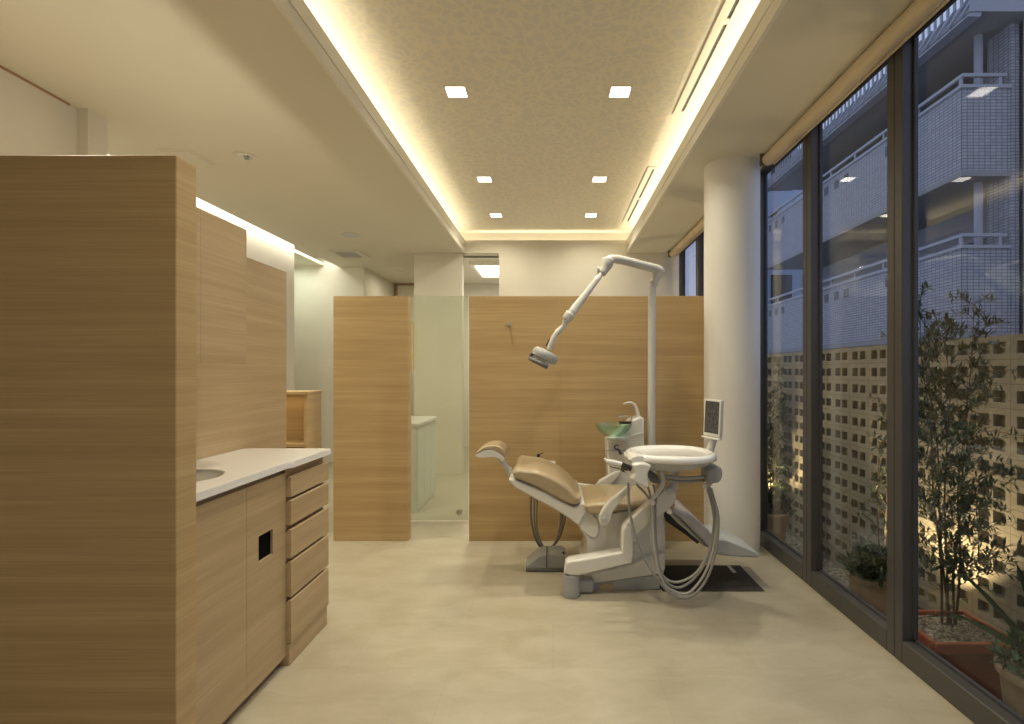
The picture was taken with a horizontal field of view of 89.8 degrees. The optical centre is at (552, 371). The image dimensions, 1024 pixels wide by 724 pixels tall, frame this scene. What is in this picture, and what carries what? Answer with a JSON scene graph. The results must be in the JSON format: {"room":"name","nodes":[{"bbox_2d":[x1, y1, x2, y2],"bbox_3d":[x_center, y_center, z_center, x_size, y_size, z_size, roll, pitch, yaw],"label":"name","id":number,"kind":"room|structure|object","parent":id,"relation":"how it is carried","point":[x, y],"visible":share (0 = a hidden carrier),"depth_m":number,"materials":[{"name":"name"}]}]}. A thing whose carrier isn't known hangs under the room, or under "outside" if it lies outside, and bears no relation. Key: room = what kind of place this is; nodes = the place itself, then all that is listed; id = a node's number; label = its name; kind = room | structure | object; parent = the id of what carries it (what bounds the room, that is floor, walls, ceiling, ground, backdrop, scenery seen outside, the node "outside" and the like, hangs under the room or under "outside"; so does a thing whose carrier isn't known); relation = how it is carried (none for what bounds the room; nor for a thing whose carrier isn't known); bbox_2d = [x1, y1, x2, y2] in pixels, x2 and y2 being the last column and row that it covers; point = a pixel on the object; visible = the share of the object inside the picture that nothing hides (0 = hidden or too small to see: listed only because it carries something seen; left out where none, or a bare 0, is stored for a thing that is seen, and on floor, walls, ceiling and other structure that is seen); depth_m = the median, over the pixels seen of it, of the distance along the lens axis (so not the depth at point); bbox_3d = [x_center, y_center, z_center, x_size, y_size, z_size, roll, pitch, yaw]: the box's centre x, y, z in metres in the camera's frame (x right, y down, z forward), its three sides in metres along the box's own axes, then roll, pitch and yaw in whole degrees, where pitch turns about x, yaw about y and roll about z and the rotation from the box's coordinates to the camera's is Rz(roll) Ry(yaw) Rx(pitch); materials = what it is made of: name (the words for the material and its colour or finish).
{"room":"dental clinic","nodes":[
{"label":"dental clinic","id":0,"kind":"room"},
{"bbox_2d":[0,68,68,154],"bbox_3d":[-2.820,-0.104,0.650,0.160,2.808,4.500,0,0,0],"label":"wall","id":1,"kind":"structure","parent":0,"point":[33,121],"depth_m":2.69,"materials":[{"name":"paint"}]},
{"bbox_2d":[0,65,69,105],"bbox_3d":[-2.868,-1.514,0.650,0.265,0.012,4.500,0,0,0],"label":"trim","id":2,"kind":"structure","parent":1,"relation":"attached to","point":[1,66],"depth_m":2.70,"materials":[{"name":"brown wood"}]},
{"bbox_2d":[69,105,106,154],"bbox_3d":[-3.065,-0.110,2.990,0.770,2.820,0.180,0,0,0],"label":"wall pier","id":3,"kind":"object","parent":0,"point":[87,128],"visible":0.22,"depth_m":2.95,"materials":[{"name":"paint"}]},
{"bbox_2d":[107,154,293,389],"bbox_3d":[-3.360,-0.200,4.805,0.120,3.000,3.450,0,0,0],"label":"wall","id":4,"kind":"structure","parent":0,"point":[264,247],"depth_m":6.11,"materials":[{"name":"paint"}]},
{"bbox_2d":[0,0,498,283],"bbox_3d":[-0.727,-1.545,3.900,4.746,0.050,11.000,0,0,0],"label":"ceiling","id":5,"kind":"structure","parent":0,"point":[212,79],"depth_m":2.98,"materials":[{"name":"paint"}]},
{"bbox_2d":[156,150,215,165],"bbox_3d":[-2.595,-1.515,3.630,0.234,0.010,0.260,0,0,0],"label":"ceiling access panel","id":6,"kind":"object","parent":5,"relation":"attached to","point":[190,156],"visible":0.77,"depth_m":3.59,"materials":[{"name":"paint"}]},
{"bbox_2d":[232,151,256,160],"bbox_3d":[-2.166,-1.510,3.600,0.150,0.040,0.150,0,0,0],"label":"recessed light","id":7,"kind":"object","parent":5,"relation":"in","point":[246,156],"visible":1,"depth_m":3.58,"materials":[{"name":"paint"}]},
{"bbox_2d":[329,250,369,257],"bbox_3d":[-2.610,-1.514,6.590,0.380,0.013,0.380,0,0,0],"label":"ceiling vent","id":8,"kind":"object","parent":5,"relation":"in","point":[341,253],"visible":1,"depth_m":6.54,"materials":[{"name":"paint"}]},
{"bbox_2d":[341,232,360,237],"bbox_3d":[-2.240,-1.517,5.680,0.210,0.006,0.210,0,0,0],"label":"ceiling speaker","id":9,"kind":"object","parent":5,"relation":"attached to","point":[346,234],"visible":1,"depth_m":5.68,"materials":[{"name":"grey plastic"}]},
{"bbox_2d":[272,0,464,252],"bbox_3d":[-1.140,-1.602,2.470,0.020,0.164,8.140,0,0,0],"label":"trim","id":10,"kind":"structure","parent":5,"relation":"attached to","point":[297,13],"depth_m":2.93,"materials":[{"name":"white paint"}]},
{"bbox_2d":[469,261,498,277],"bbox_3d":[-0.775,-1.495,7.530,0.750,0.050,1.020,0,0,0],"label":"ceiling light panel","id":11,"kind":"object","parent":5,"relation":"attached to","point":[483,269],"visible":0.49,"depth_m":7.46,"materials":[{"name":"white plastic"}]},
{"bbox_2d":[476,266,498,274],"bbox_3d":[-0.775,-1.515,7.530,0.650,0.010,0.900,0,0,0],"label":"diffuser","id":12,"kind":"object","parent":11,"relation":"attached to","point":[483,270],"depth_m":7.62,"materials":[{"name":"white plastic"}]},
{"bbox_2d":[294,245,316,256],"bbox_3d":[-3.510,-1.705,5.245,0.820,0.090,4.330,0,0,0],"label":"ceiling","id":13,"kind":"structure","parent":0,"point":[295,247],"depth_m":7.05,"materials":[{"name":"paint"}]},
{"bbox_2d":[294,249,323,265],"bbox_3d":[-3.560,-1.560,6.970,0.480,0.040,0.880,0,0,0],"label":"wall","id":14,"kind":"structure","parent":0,"point":[300,259],"depth_m":7.13,"materials":[{"name":"paint"}]},
{"bbox_2d":[294,257,394,461],"bbox_3d":[-3.328,-0.200,8.125,1.185,3.000,1.430,0,0,0],"label":"wall","id":15,"kind":"structure","parent":0,"point":[315,287],"depth_m":7.41,"materials":[{"name":"paint"}]},
{"bbox_2d":[395,284,498,446],"bbox_3d":[-0.550,-0.110,8.895,4.500,2.820,0.110,0,0,0],"label":"wall","id":16,"kind":"structure","parent":0,"point":[469,289],"depth_m":8.84,"materials":[{"name":"paint"}]},
{"bbox_2d":[396,284,413,415],"bbox_3d":[-2.350,-0.107,8.810,0.700,2.815,0.060,0,0,0],"label":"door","id":17,"kind":"structure","parent":16,"relation":"in","point":[401,289],"depth_m":8.79,"materials":[{"name":"brown glass"}]},
{"bbox_2d":[304,0,759,232],"bbox_3d":[-0.100,-1.880,2.600,2.460,0.100,8.400,0,0,0],"label":"ceiling","id":18,"kind":"structure","parent":0,"point":[538,118],"depth_m":3.33,"materials":[{"name":"paint"}]},
{"bbox_2d":[443,85,468,97],"bbox_3d":[-0.630,-1.827,3.340,0.144,0.006,0.144,0,0,0],"label":"recessed light","id":19,"kind":"object","parent":18,"relation":"in","point":[452,91],"visible":1,"depth_m":3.33,"materials":[{"name":"white"}]},
{"bbox_2d":[445,87,466,96],"bbox_3d":[-0.630,-1.829,3.340,0.124,0.003,0.124,0,0,0],"label":"diffuser","id":20,"kind":"object","parent":19,"relation":"attached to","point":[450,91],"depth_m":3.33,"materials":[{"name":"white plastic"}]},
{"bbox_2d":[476,176,492,181],"bbox_3d":[-0.650,-1.827,4.855,0.144,0.006,0.144,0,0,0],"label":"recessed light","id":21,"kind":"object","parent":18,"relation":"in","point":[479,178],"visible":1,"depth_m":4.83,"materials":[{"name":"white plastic"}]},
{"bbox_2d":[489,213,502,216],"bbox_3d":[-0.665,-1.827,5.970,0.144,0.006,0.144,0,0,0],"label":"recessed light","id":22,"kind":"object","parent":18,"relation":"in","point":[490,214],"visible":1,"depth_m":5.94,"materials":[{"name":"white plastic"}]},
{"bbox_2d":[490,214,501,216],"bbox_3d":[-0.665,-1.829,5.970,0.124,0.003,0.124,0,0,0],"label":"diffuser","id":23,"kind":"object","parent":22,"relation":"attached to","point":[491,215],"depth_m":5.98,"materials":[{"name":"white plastic"}]},
{"bbox_2d":[585,213,597,216],"bbox_3d":[0.443,-1.827,5.970,0.144,0.006,0.144,0,0,0],"label":"recessed light","id":24,"kind":"object","parent":18,"relation":"in","point":[586,214],"visible":1,"depth_m":5.94,"materials":[{"name":"white plastic"}]},
{"bbox_2d":[585,214,596,216],"bbox_3d":[0.443,-1.829,5.970,0.124,0.003,0.124,0,0,0],"label":"diffuser","id":25,"kind":"object","parent":24,"relation":"attached to","point":[586,215],"depth_m":5.98,"materials":[{"name":"white plastic"}]},
{"bbox_2d":[591,176,607,181],"bbox_3d":[0.441,-1.827,4.855,0.144,0.006,0.144,0,0,0],"label":"recessed light","id":26,"kind":"object","parent":18,"relation":"in","point":[594,178],"visible":1,"depth_m":4.83,"materials":[{"name":"white plastic"}]},
{"bbox_2d":[593,177,606,181],"bbox_3d":[0.441,-1.829,4.855,0.124,0.003,0.124,0,0,0],"label":"diffuser","id":27,"kind":"object","parent":26,"relation":"attached to","point":[595,179],"depth_m":4.86,"materials":[{"name":"white plastic"}]},
{"bbox_2d":[608,85,632,97],"bbox_3d":[0.437,-1.827,3.340,0.144,0.006,0.144,0,0,0],"label":"recessed light","id":28,"kind":"object","parent":18,"relation":"in","point":[615,91],"visible":1,"depth_m":3.33,"materials":[{"name":"white"}]},
{"bbox_2d":[610,87,630,96],"bbox_3d":[0.437,-1.829,3.340,0.124,0.003,0.124,0,0,0],"label":"diffuser","id":29,"kind":"object","parent":28,"relation":"attached to","point":[614,91],"depth_m":3.33,"materials":[{"name":"white plastic"}]},
{"bbox_2d":[623,166,656,221],"bbox_3d":[0.886,-1.824,5.385,0.082,0.012,1.670,0,0,0],"label":"ceiling vent","id":30,"kind":"object","parent":18,"relation":"in","point":[650,171],"visible":1,"depth_m":5.17,"materials":[{"name":"white"}]},
{"bbox_2d":[673,0,741,114],"bbox_3d":[0.886,-1.824,2.660,0.082,0.012,1.920,0,0,0],"label":"ceiling vent","id":31,"kind":"object","parent":18,"relation":"in","point":[729,8],"visible":1,"depth_m":2.91,"materials":[{"name":"white"}]},
{"bbox_2d":[460,233,629,257],"bbox_3d":[-0.115,-1.725,6.760,2.430,0.410,0.080,0,0,0],"label":"wall","id":32,"kind":"structure","parent":0,"point":[466,236],"depth_m":6.72,"materials":[{"name":"paint"}]},
{"bbox_2d":[463,240,678,295],"bbox_3d":[0.251,-0.193,6.600,2.811,2.985,0.120,0,0,0],"label":"wall","id":33,"kind":"structure","parent":0,"point":[526,267],"depth_m":6.54,"materials":[{"name":"paint"}]},
{"bbox_2d":[627,0,787,252],"bbox_3d":[0.950,-1.602,2.470,0.020,0.164,8.140,0,0,0],"label":"trim","id":34,"kind":"structure","parent":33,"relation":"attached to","point":[766,12],"depth_m":2.92,"materials":[{"name":"white paint"}]},
{"bbox_2d":[223,447,974,723],"bbox_3d":[-1.112,1.360,3.900,5.576,0.120,11.000,0,0,0],"label":"floor","id":35,"kind":"structure","parent":0,"point":[438,625],"depth_m":2.37,"materials":[{"name":"stone"}]},
{"bbox_2d":[0,155,195,723],"bbox_3d":[-1.875,0.357,1.420,1.719,1.885,0.080,0,0,0],"label":"wall","id":36,"kind":"structure","parent":35,"relation":"on","point":[98,252],"depth_m":1.38,"materials":[{"name":"brown wood"}]},
{"bbox_2d":[196,471,285,723],"bbox_3d":[-1.389,0.862,1.863,0.418,0.876,0.797,0,0,0],"label":"base cabinet","id":37,"kind":"object","parent":35,"relation":"on","point":[241,530],"visible":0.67,"depth_m":1.92,"materials":[{"name":"brown wood"}]},
{"bbox_2d":[196,448,330,501],"bbox_3d":[-1.371,0.408,2.058,0.453,0.027,1.185,0,0,0],"label":"countertop","id":38,"kind":"structure","parent":37,"relation":"on","point":[240,467],"depth_m":2.21,"materials":[{"name":"white stone"}]},
{"bbox_2d":[196,470,224,481],"bbox_3d":[-1.415,0.410,1.925,0.310,0.026,0.310,0,0,0],"label":"sink basin","id":39,"kind":"object","parent":38,"relation":"in","point":[201,475],"visible":0.2,"depth_m":2.04,"materials":[{"name":"white ceramic"}]},
{"bbox_2d":[196,258,285,459],"bbox_3d":[-1.640,0.350,2.268,0.080,1.900,1.613,0,0,0],"label":"wall","id":40,"kind":"structure","parent":35,"relation":"on","point":[239,406],"depth_m":2.73,"materials":[{"name":"brown wood"}]},
{"bbox_2d":[196,207,246,363],"bbox_3d":[-1.432,-0.311,1.791,0.332,0.552,0.652,0,0,0],"label":"upper cabinet","id":41,"kind":"object","parent":40,"relation":"attached to","point":[221,245],"visible":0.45,"depth_m":1.95,"materials":[{"name":"brown wood"}]},
{"bbox_2d":[277,457,328,665],"bbox_3d":[-1.378,0.862,2.453,0.440,0.876,0.378,0,0,0],"label":"drawer unit","id":42,"kind":"object","parent":35,"relation":"on","point":[307,549],"visible":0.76,"depth_m":2.41,"materials":[{"name":"brown wood"}]},
{"bbox_2d":[286,390,321,447],"bbox_3d":[-2.348,0.725,4.080,0.905,1.150,0.260,0,0,0],"label":"cabinet","id":43,"kind":"object","parent":35,"relation":"on","point":[303,407],"depth_m":4.15,"materials":[{"name":"brown wood"}]},
{"bbox_2d":[286,440,303,446],"bbox_3d":[-2.350,0.568,4.070,0.850,0.025,0.200,0,0,0],"label":"shelf","id":44,"kind":"object","parent":43,"relation":"attached to","point":[289,443],"depth_m":3.97,"materials":[{"name":"brown wood"}]},
{"bbox_2d":[286,390,321,394],"bbox_3d":[-2.348,0.163,4.080,0.905,0.025,0.260,0,0,0],"label":"countertop","id":45,"kind":"structure","parent":43,"relation":"on","point":[288,392],"depth_m":3.95,"materials":[{"name":"brown wood"}]},
{"bbox_2d":[411,416,437,512],"bbox_3d":[-1.500,0.885,5.080,0.540,0.830,0.760,0,0,0],"label":"base cabinet","id":46,"kind":"object","parent":35,"relation":"on","point":[423,428],"visible":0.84,"depth_m":4.92,"materials":[{"name":"white"}]},
{"bbox_2d":[411,416,437,425],"bbox_3d":[-1.500,0.485,5.080,0.540,0.030,0.760,0,0,0],"label":"countertop","id":47,"kind":"structure","parent":46,"relation":"on","point":[415,420],"depth_m":5.07,"materials":[{"name":"white"}]},
{"bbox_2d":[414,253,463,473],"bbox_3d":[-1.468,-0.110,6.600,0.615,2.820,0.120,0,0,0],"label":"wall pier","id":48,"kind":"object","parent":35,"relation":"on","point":[438,277],"visible":0.86,"depth_m":6.54,"materials":[{"name":"paint"}]},
{"bbox_2d":[411,322,413,369],"bbox_3d":[-1.796,-0.335,6.520,0.039,0.610,0.040,0,0,0],"label":"board","id":49,"kind":"object","parent":48,"relation":"attached to","point":[412,323],"visible":0.64,"depth_m":6.50,"materials":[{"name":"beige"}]},
{"bbox_2d":[333,296,703,540],"bbox_3d":[-0.260,0.357,3.979,2.860,1.885,0.082,0,0,0],"label":"wall","id":50,"kind":"structure","parent":35,"relation":"on","point":[601,366],"depth_m":3.94,"materials":[{"name":"brown wood"}]},
{"bbox_2d":[526,546,565,570],"bbox_3d":[-0.044,1.240,3.430,0.268,0.111,0.210,0,0,0],"label":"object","id":51,"kind":"object","parent":35,"relation":"on","point":[545,558],"visible":0.88,"depth_m":3.34,"materials":[{"name":"grey plastic"}]},
{"bbox_2d":[528,255,664,482],"bbox_3d":[0.299,0.341,3.503,1.029,2.292,0.225,0,0,-27],"label":"lamp","id":52,"kind":"object","parent":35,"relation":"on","point":[542,357],"visible":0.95,"depth_m":3.58,"materials":[{"name":"white metal"}]},
{"bbox_2d":[474,441,759,590],"bbox_3d":[0.382,0.883,3.296,1.751,0.856,0.629,0,0,0],"label":"dental chair","id":53,"kind":"object","parent":35,"relation":"on","point":[599,511],"visible":0.84,"depth_m":3.09,"materials":[{"name":"grey plastic"}]},
{"bbox_2d":[474,441,507,456],"bbox_3d":[-0.395,0.493,3.300,0.198,0.077,0.240,0,0,0],"label":"cushion","id":54,"kind":"object","parent":53,"relation":"on","point":[492,448],"depth_m":3.18,"materials":[{"name":"beige leather"}]},
{"bbox_2d":[512,455,580,504],"bbox_3d":[-0.039,0.686,3.300,0.415,0.229,0.520,0,0,0],"label":"backrest cushion","id":55,"kind":"object","parent":53,"relation":"on","point":[541,479],"depth_m":3.06,"materials":[{"name":"beige leather"}]},
{"bbox_2d":[600,583,612,590],"bbox_3d":[0.320,1.280,3.048,0.080,0.051,0.010,0,0,0],"label":"socket","id":56,"kind":"object","parent":53,"relation":"attached to","point":[603,586],"depth_m":3.04,"materials":[{"name":"plastic"}]},
{"bbox_2d":[580,482,674,513],"bbox_3d":[0.452,0.808,3.300,0.549,0.092,0.520,0,0,0],"label":"seat cushion","id":57,"kind":"object","parent":53,"relation":"on","point":[593,498],"depth_m":3.15,"materials":[{"name":"beige leather"}]},
{"bbox_2d":[671,499,719,546],"bbox_3d":[0.862,0.953,3.300,0.300,0.262,0.440,0,0,0],"label":"cushion","id":58,"kind":"object","parent":53,"relation":"on","point":[682,519],"depth_m":3.10,"materials":[{"name":"grey plastic"}]},
{"bbox_2d":[595,401,643,483],"bbox_3d":[0.467,0.840,3.587,0.354,1.261,0.386,0,0,0],"label":"cuspidor unit","id":59,"kind":"object","parent":35,"relation":"on","point":[630,433],"visible":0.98,"depth_m":3.60,"materials":[{"name":"white plastic"}]},
{"bbox_2d":[530,452,565,546],"bbox_3d":[0.114,0.915,3.640,0.556,0.700,0.120,0,0,0],"label":"hose","id":60,"kind":"object","parent":59,"relation":"attached to","point":[561,523],"visible":0.47,"depth_m":3.62,"materials":[{"name":"white"}]},
{"bbox_2d":[606,435,627,440],"bbox_3d":[0.441,0.454,3.565,0.150,0.037,0.190,0,0,0],"label":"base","id":61,"kind":"object","parent":59,"relation":"on","point":[611,437],"depth_m":3.51,"materials":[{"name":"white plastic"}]},
{"bbox_2d":[617,415,631,423],"bbox_3d":[0.498,0.331,3.564,0.112,0.052,0.133,0,0,0],"label":"cup","id":62,"kind":"object","parent":59,"relation":"on","point":[630,421],"depth_m":3.53,"materials":[{"name":"silver metal"}]},
{"bbox_2d":[562,399,723,598],"bbox_3d":[0.516,0.729,2.930,0.926,1.143,0.492,0,0,0],"label":"dental delivery unit","id":63,"kind":"object","parent":35,"relation":"on","point":[639,465],"visible":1,"depth_m":2.93,"materials":[{"name":"grey plastic"}]},
{"bbox_2d":[702,482,712,488],"bbox_3d":[0.879,0.636,2.908,0.069,0.055,0.035,0,0,-28],"label":"socket","id":64,"kind":"object","parent":63,"relation":"attached to","point":[705,485],"depth_m":2.89,"materials":[{"name":"white"}]},
{"bbox_2d":[703,399,723,437],"bbox_3d":[0.934,0.268,2.980,0.091,0.221,0.119,0,0,0],"label":"monitor","id":65,"kind":"object","parent":63,"relation":"on","point":[713,409],"depth_m":2.96,"materials":[{"name":"white plastic"}]},
{"bbox_2d":[679,238,696,295],"bbox_3d":[1.590,-0.110,5.930,0.068,2.820,0.797,0,0,0],"label":"window","id":66,"kind":"structure","parent":35,"relation":"on","point":[682,254],"depth_m":6.28,"materials":[{"name":"brown metal"}]},
{"bbox_2d":[697,231,703,295],"bbox_3d":[1.590,-0.110,5.130,0.068,2.820,0.797,0,0,0],"label":"window","id":67,"kind":"structure","parent":35,"relation":"on","point":[700,239],"depth_m":5.48,"materials":[{"name":"brown metal"}]},
{"bbox_2d":[660,565,763,590],"bbox_3d":[0.950,1.296,3.230,0.605,0.006,0.400,0,0,0],"label":"floor mat","id":68,"kind":"object","parent":35,"relation":"on","point":[722,577],"visible":0.78,"depth_m":3.21,"materials":[{"name":"rubber"}]},
{"bbox_2d":[704,155,759,556],"bbox_3d":[1.322,-0.110,3.790,0.394,2.820,0.394,0,0,0],"label":"column","id":69,"kind":"structure","parent":35,"relation":"on","point":[731,183],"depth_m":3.61,"materials":[{"name":"white paint"}]},
{"bbox_2d":[760,135,806,582],"bbox_3d":[1.590,-0.110,3.535,0.068,2.820,0.787,0,0,0],"label":"window","id":70,"kind":"structure","parent":35,"relation":"on","point":[792,559],"depth_m":3.84,"materials":[{"name":"brown metal"}]},
{"bbox_2d":[807,52,894,656],"bbox_3d":[1.590,-0.110,2.737,0.068,2.820,0.802,0,0,0],"label":"window","id":71,"kind":"structure","parent":35,"relation":"on","point":[879,627],"depth_m":3.06,"materials":[{"name":"brown metal"}]},
{"bbox_2d":[760,0,949,165],"bbox_3d":[1.492,-1.478,1.080,0.105,0.085,4.984,0,0,0],"label":"roller blind","id":72,"kind":"object","parent":71,"relation":"attached to","point":[919,12],"visible":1,"depth_m":2.47,"materials":[{"name":"beige fabric"}]},
{"bbox_2d":[895,0,1023,723],"bbox_3d":[1.590,-0.110,1.933,0.068,2.820,0.802,0,0,0],"label":"window","id":73,"kind":"structure","parent":35,"relation":"on","point":[971,699],"depth_m":2.28,"materials":[{"name":"brown metal"}]},
{"bbox_2d":[628,0,913,252],"bbox_3d":[1.303,-1.545,2.470,0.686,0.050,8.140,0,0,0],"label":"ceiling","id":74,"kind":"structure","parent":0,"point":[810,44],"depth_m":2.73,"materials":[{"name":"paint"}]},
{"bbox_2d":[668,217,703,256],"bbox_3d":[1.492,-1.478,5.275,0.105,0.085,2.274,0,0,0],"label":"roller blind","id":75,"kind":"object","parent":74,"relation":"attached to","point":[698,229],"visible":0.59,"depth_m":5.61,"materials":[{"name":"beige fabric"}]},
{"label":"outside","id":76,"kind":"structure","parent":0,"visible":0},
{"bbox_2d":[785,531,849,588],"bbox_3d":[2.278,1.720,3.700,1.244,0.100,10.600,0,0,0],"label":"ground","id":77,"kind":"structure","parent":76,"point":[834,566],"depth_m":4.40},
{"bbox_2d":[768,509,788,541],"bbox_3d":[1.960,1.460,4.620,0.315,0.420,0.315,0,0,0],"label":"round pot","id":78,"kind":"object","parent":77,"relation":"on","point":[777,523],"visible":0.41,"depth_m":4.49,"materials":[{"name":"brown ceramic"}]},
{"bbox_2d":[768,486,796,515],"bbox_3d":[1.955,1.149,4.646,0.461,0.281,0.427,0,0,0],"label":"leafy shrub","id":79,"kind":"object","parent":78,"relation":"on","point":[776,499],"visible":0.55,"depth_m":4.57,"materials":[{"name":"green plant"}]},
{"bbox_2d":[768,361,791,498],"bbox_3d":[2.266,0.736,5.308,0.367,1.869,0.396,0,0,0],"label":"tree","id":80,"kind":"object","parent":77,"relation":"on","point":[779,416],"visible":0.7,"depth_m":5.25,"materials":[{"name":"green plant"}]},
{"bbox_2d":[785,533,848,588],"bbox_3d":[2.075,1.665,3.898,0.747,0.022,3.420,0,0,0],"label":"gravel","id":81,"kind":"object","parent":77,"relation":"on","point":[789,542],"visible":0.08,"depth_m":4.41,"materials":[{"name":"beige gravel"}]},
{"bbox_2d":[846,566,886,616],"bbox_3d":[2.020,1.455,3.220,0.315,0.370,0.315,0,0,0],"label":"round pot","id":82,"kind":"object","parent":77,"relation":"on","point":[876,597],"visible":0.35,"depth_m":3.12,"materials":[{"name":"brown ceramic"}]},
{"bbox_2d":[837,540,886,589],"bbox_3d":[2.007,1.191,3.217,0.416,0.257,0.439,0,0,0],"label":"leafy shrub","id":83,"kind":"object","parent":82,"relation":"in","point":[870,559],"visible":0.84,"depth_m":3.17,"materials":[{"name":"green plant"}]},
{"bbox_2d":[848,392,886,545],"bbox_3d":[2.167,0.898,3.402,0.404,1.548,0.407,0,0,0],"label":"slender tree","id":84,"kind":"object","parent":77,"relation":"on","point":[879,480],"visible":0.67,"depth_m":3.39,"materials":[{"name":"green plant"}]},
{"bbox_2d":[768,334,1023,634],"bbox_3d":[2.525,0.735,3.981,0.150,1.870,5.962,0,0,0],"label":"wall","id":85,"kind":"structure","parent":77,"relation":"on","point":[849,374],"depth_m":3.84,"materials":[{"name":"brown"}]},
{"bbox_2d":[918,610,1013,700],"bbox_3d":[1.995,1.460,2.566,0.410,0.419,0.352,0,0,0],"label":"square planter","id":86,"kind":"object","parent":77,"relation":"on","point":[962,645],"visible":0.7,"depth_m":2.42,"materials":[{"name":"terracotta"},{"name":"gravel"}]},
{"bbox_2d":[875,278,1023,626],"bbox_3d":[2.024,0.410,2.596,0.635,1.762,0.671,0,0,22],"label":"tree","id":87,"kind":"object","parent":86,"relation":"on","point":[942,524],"visible":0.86,"depth_m":2.55,"materials":[{"name":"green plant"}]},
{"bbox_2d":[993,654,1023,716],"bbox_3d":[2.000,1.440,2.060,0.346,0.460,0.346,0,0,0],"label":"round pot","id":88,"kind":"object","parent":77,"relation":"on","point":[1012,683],"visible":0.59,"depth_m":2.06,"materials":[{"name":"brown ceramic"}]},
{"bbox_2d":[919,563,1023,652],"bbox_3d":[2.034,1.021,2.204,0.393,0.397,0.687,0,0,-11],"label":"leaf plant","id":89,"kind":"object","parent":88,"relation":"in","point":[991,631],"visible":0.86,"depth_m":2.28,"materials":[{"name":"green plant"}]},
{"bbox_2d":[985,627,1023,678],"bbox_3d":[1.971,1.144,2.039,0.398,0.208,0.395,0,0,0],"label":"leafy shrub","id":90,"kind":"object","parent":88,"relation":"in","point":[1018,642],"visible":1,"depth_m":2.10,"materials":[{"name":"green plant"}]},
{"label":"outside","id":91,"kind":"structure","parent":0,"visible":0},
{"bbox_3d":[16.300,1.740,27.500,27.400,0.100,65.000,0,0,0],"label":"street","id":92,"kind":"object","parent":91,"visible":0},
{"bbox_2d":[768,149,802,304],"bbox_3d":[9.940,-3.415,22.740,4.120,10.170,6.520,0,0,0],"label":"building","id":93,"kind":"structure","parent":92,"relation":"on","point":[780,282],"depth_m":19.50,"materials":[{"name":"blue"}]},
{"bbox_2d":[768,0,1023,353],"bbox_3d":[8.420,-2.920,13.660,2.160,9.180,9.160,0,0,0],"label":"apartment building","id":94,"kind":"structure","parent":92,"relation":"on","point":[970,65],"depth_m":10.42,"materials":[{"name":"concrete"}]},
{"bbox_2d":[1023,20,1023,333],"bbox_3d":[11.280,-3.515,9.273,5.440,10.370,0.115,0,0,0],"label":"building","id":95,"kind":"structure","parent":92,"relation":"on","point":[1023,20],"depth_m":9.31,"materials":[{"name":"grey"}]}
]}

